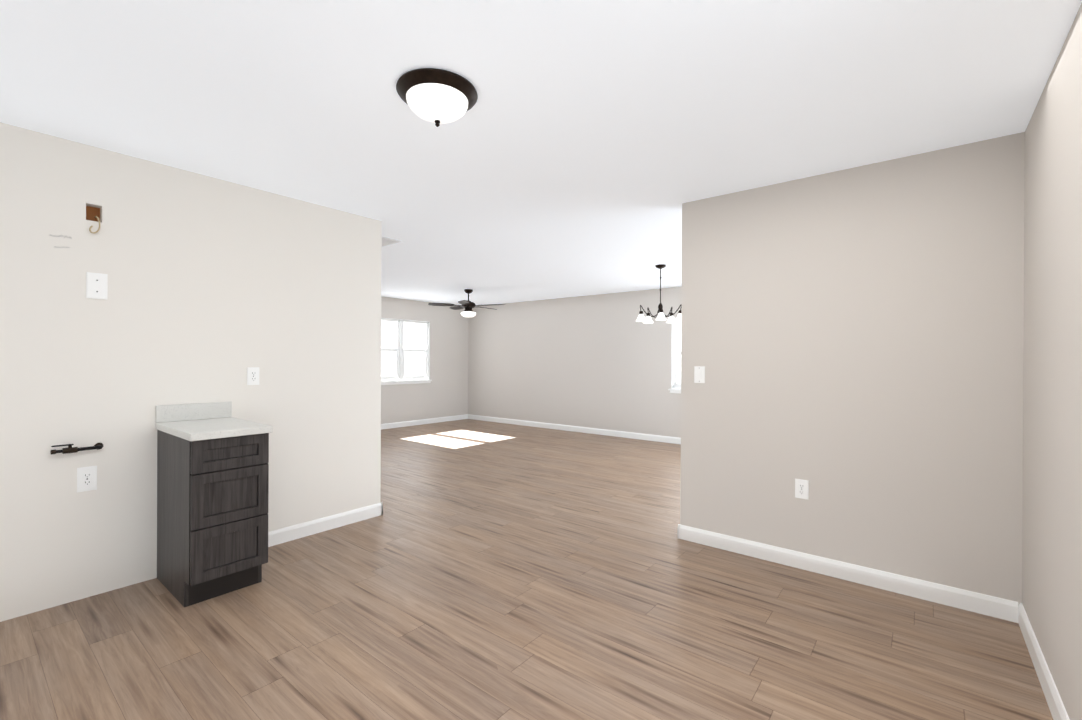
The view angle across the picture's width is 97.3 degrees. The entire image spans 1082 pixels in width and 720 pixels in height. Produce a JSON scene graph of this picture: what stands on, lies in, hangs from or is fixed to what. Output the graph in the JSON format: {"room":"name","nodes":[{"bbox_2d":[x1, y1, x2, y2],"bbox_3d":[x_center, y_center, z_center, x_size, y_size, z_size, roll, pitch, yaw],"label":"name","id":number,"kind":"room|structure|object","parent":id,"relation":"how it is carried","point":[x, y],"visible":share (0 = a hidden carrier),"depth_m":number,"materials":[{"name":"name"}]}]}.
{"room":"kitchen","nodes":[
{"label":"kitchen","id":0,"kind":"room"},
{"bbox_2d":[0,122,381,621],"bbox_3d":[-2.912,0.059,2.079,0.120,2.440,4.905,0,0,39],"label":"wall","id":1,"kind":"structure","parent":0,"point":[217,287],"depth_m":2.75,"materials":[{"name":"paint"}]},
{"bbox_2d":[50,443,102,454],"bbox_3d":[-2.445,0.464,2.514,0.064,0.051,0.207,0,0,39],"label":"valve","id":2,"kind":"object","parent":1,"relation":"attached to","point":[71,449],"visible":1,"depth_m":2.48,"materials":[{"name":"black metal"}]},
{"bbox_2d":[77,466,96,491],"bbox_3d":[-2.443,0.640,2.561,0.009,0.130,0.078,0,0,39],"label":"electrical outlet","id":3,"kind":"object","parent":1,"relation":"attached to","point":[86,478],"visible":1,"depth_m":2.56,"materials":[{"name":"white plastic"}]},
{"bbox_2d":[89,216,99,232],"bbox_3d":[-2.428,-0.736,2.586,0.052,0.103,0.045,0,0,39],"label":"cable loop","id":4,"kind":"object","parent":1,"relation":"attached to","point":[92,226],"visible":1,"depth_m":2.58,"materials":[{"name":"beige"}]},
{"bbox_2d":[86,272,107,299],"bbox_3d":[-2.416,-0.403,2.589,0.008,0.140,0.085,0,0,39],"label":"switch plate","id":5,"kind":"object","parent":1,"relation":"attached to","point":[96,285],"visible":1,"depth_m":2.59,"materials":[{"name":"white plastic"}]},
{"bbox_2d":[247,367,258,384],"bbox_3d":[-1.931,0.108,3.195,0.009,0.118,0.074,0,0,39],"label":"outlet","id":6,"kind":"object","parent":1,"relation":"attached to","point":[252,375],"visible":1,"depth_m":3.19,"materials":[{"name":"white plastic"}]},
{"bbox_2d":[268,502,382,546],"bbox_3d":[-1.671,1.235,3.523,0.014,0.100,1.120,0,0,39],"label":"baseboard","id":7,"kind":"structure","parent":1,"relation":"attached to","point":[289,533],"depth_m":3.56,"materials":[{"name":"white wood"}]},
{"bbox_2d":[381,296,467,423],"bbox_3d":[-4.653,0.047,6.664,0.120,2.440,9.870,0,0,39],"label":"wall","id":8,"kind":"structure","parent":0,"point":[443,392],"depth_m":9.69,"materials":[{"name":"beige paint"}]},
{"bbox_2d":[381,318,431,384],"bbox_3d":[-2.684,-0.157,9.079,0.150,1.235,1.380,0,0,39],"label":"window","id":9,"kind":"structure","parent":8,"relation":"in","point":[405,351],"depth_m":9.17,"materials":[{"name":"white glass"}]},
{"bbox_2d":[381,414,467,429],"bbox_3d":[-3.107,1.224,8.487,0.014,0.100,4.845,0,0,39],"label":"baseboard","id":10,"kind":"structure","parent":8,"relation":"attached to","point":[418,422],"depth_m":9.42,"materials":[{"name":"white wood"}]},
{"bbox_2d":[0,419,1052,719],"bbox_3d":[-1.483,1.335,4.034,8.728,0.100,10.350,0,0,39],"label":"floor","id":11,"kind":"structure","parent":0,"point":[488,571],"depth_m":2.29,"materials":[{"name":"brown wood"}]},
{"bbox_2d":[155,401,272,606],"bbox_3d":[-1.890,0.777,2.739,0.645,1.014,0.390,0,0,39],"label":"base cabinet","id":12,"kind":"object","parent":11,"relation":"on","point":[212,492],"visible":1,"depth_m":2.58,"materials":[{"name":"black wood"}]},
{"bbox_2d":[0,0,1081,304],"bbox_3d":[-1.470,-1.215,4.032,8.728,0.120,10.350,0,0,39],"label":"ceiling","id":13,"kind":"structure","parent":0,"point":[584,148],"depth_m":2.12,"materials":[{"name":"white paint"}]},
{"bbox_2d":[382,237,402,246],"bbox_3d":[-1.536,-1.149,4.643,0.340,0.012,0.200,0,0,39],"label":"ceiling vent","id":14,"kind":"object","parent":13,"relation":"in","point":[386,241],"visible":0.54,"depth_m":4.59,"materials":[{"name":"white metal"}]},
{"bbox_2d":[396,68,477,126],"bbox_3d":[-0.442,-1.071,2.030,0.340,0.154,0.340,0,0,39],"label":"flush ceiling light","id":15,"kind":"object","parent":13,"relation":"attached to","point":[438,97],"visible":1,"depth_m":1.94,"materials":[{"name":"white glass"}]},
{"bbox_2d":[428,289,504,316],"bbox_3d":[-1.170,-0.928,7.852,1.250,0.454,1.203,0,0,39],"label":"ceiling fan","id":16,"kind":"object","parent":13,"relation":"hanging from","point":[468,305],"visible":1,"depth_m":7.74,"materials":[{"name":"brown metal"}]},
{"bbox_2d":[636,264,681,322],"bbox_3d":[1.455,-0.801,5.728,0.578,0.678,0.579,0,0,39],"label":"chandelier","id":17,"kind":"object","parent":13,"relation":"hanging from","point":[660,315],"visible":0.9,"depth_m":5.70,"materials":[{"name":"white glass"}]},
{"bbox_2d":[468,286,681,437],"bbox_3d":[1.569,0.079,7.916,8.248,2.440,0.120,0,0,39],"label":"wall","id":18,"kind":"structure","parent":0,"point":[600,361],"depth_m":8.54,"materials":[{"name":"beige paint"}]},
{"bbox_2d":[468,414,680,443],"bbox_3d":[1.568,1.249,7.827,8.128,0.100,0.014,0,0,39],"label":"baseboard","id":19,"kind":"structure","parent":18,"relation":"attached to","point":[657,438],"depth_m":8.46,"materials":[{"name":"white wood"}]},
{"bbox_2d":[668,318,680,392],"bbox_3d":[2.583,-0.068,7.076,1.380,1.175,0.150,0,0,39],"label":"window","id":20,"kind":"structure","parent":18,"relation":"in","point":[676,358],"depth_m":7.46,"materials":[{"name":"white glass"}]},
{"bbox_2d":[680,132,1024,605],"bbox_3d":[1.746,0.083,2.962,1.763,2.440,0.120,0,0,39],"label":"wall","id":21,"kind":"structure","parent":0,"point":[852,340],"depth_m":2.76,"materials":[{"name":"beige paint"}]},
{"bbox_2d":[694,366,704,382],"bbox_3d":[1.124,0.104,3.376,0.074,0.118,0.012,0,0,39],"label":"light switch","id":22,"kind":"object","parent":21,"relation":"attached to","point":[699,374],"visible":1,"depth_m":3.37,"materials":[{"name":"white plastic"}]},
{"bbox_2d":[795,479,808,499],"bbox_3d":[1.628,0.806,2.971,0.074,0.118,0.009,0,0,39],"label":"outlet","id":23,"kind":"object","parent":21,"relation":"attached to","point":[801,489],"visible":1,"depth_m":2.97,"materials":[{"name":"white plastic"}]},
{"bbox_2d":[678,524,1017,622],"bbox_3d":[1.687,1.253,2.919,1.763,0.100,0.014,0,0,39],"label":"baseboard","id":24,"kind":"structure","parent":21,"relation":"attached to","point":[991,606],"depth_m":2.76,"materials":[{"name":"white wood"}]},
{"bbox_2d":[1022,3,1081,719],"bbox_3d":[1.775,0.084,1.495,0.120,2.440,9.870,0,0,39],"label":"wall","id":25,"kind":"structure","parent":0,"point":[1052,500],"depth_m":1.78,"materials":[{"name":"beige paint"}]},
{"bbox_2d":[1018,603,1069,719],"bbox_3d":[0.504,1.248,0.030,0.014,0.100,6.000,0,0,39],"label":"baseboard","id":26,"kind":"structure","parent":25,"relation":"attached to","point":[1053,698],"depth_m":1.90,"materials":[{"name":"white wood"}]}
]}

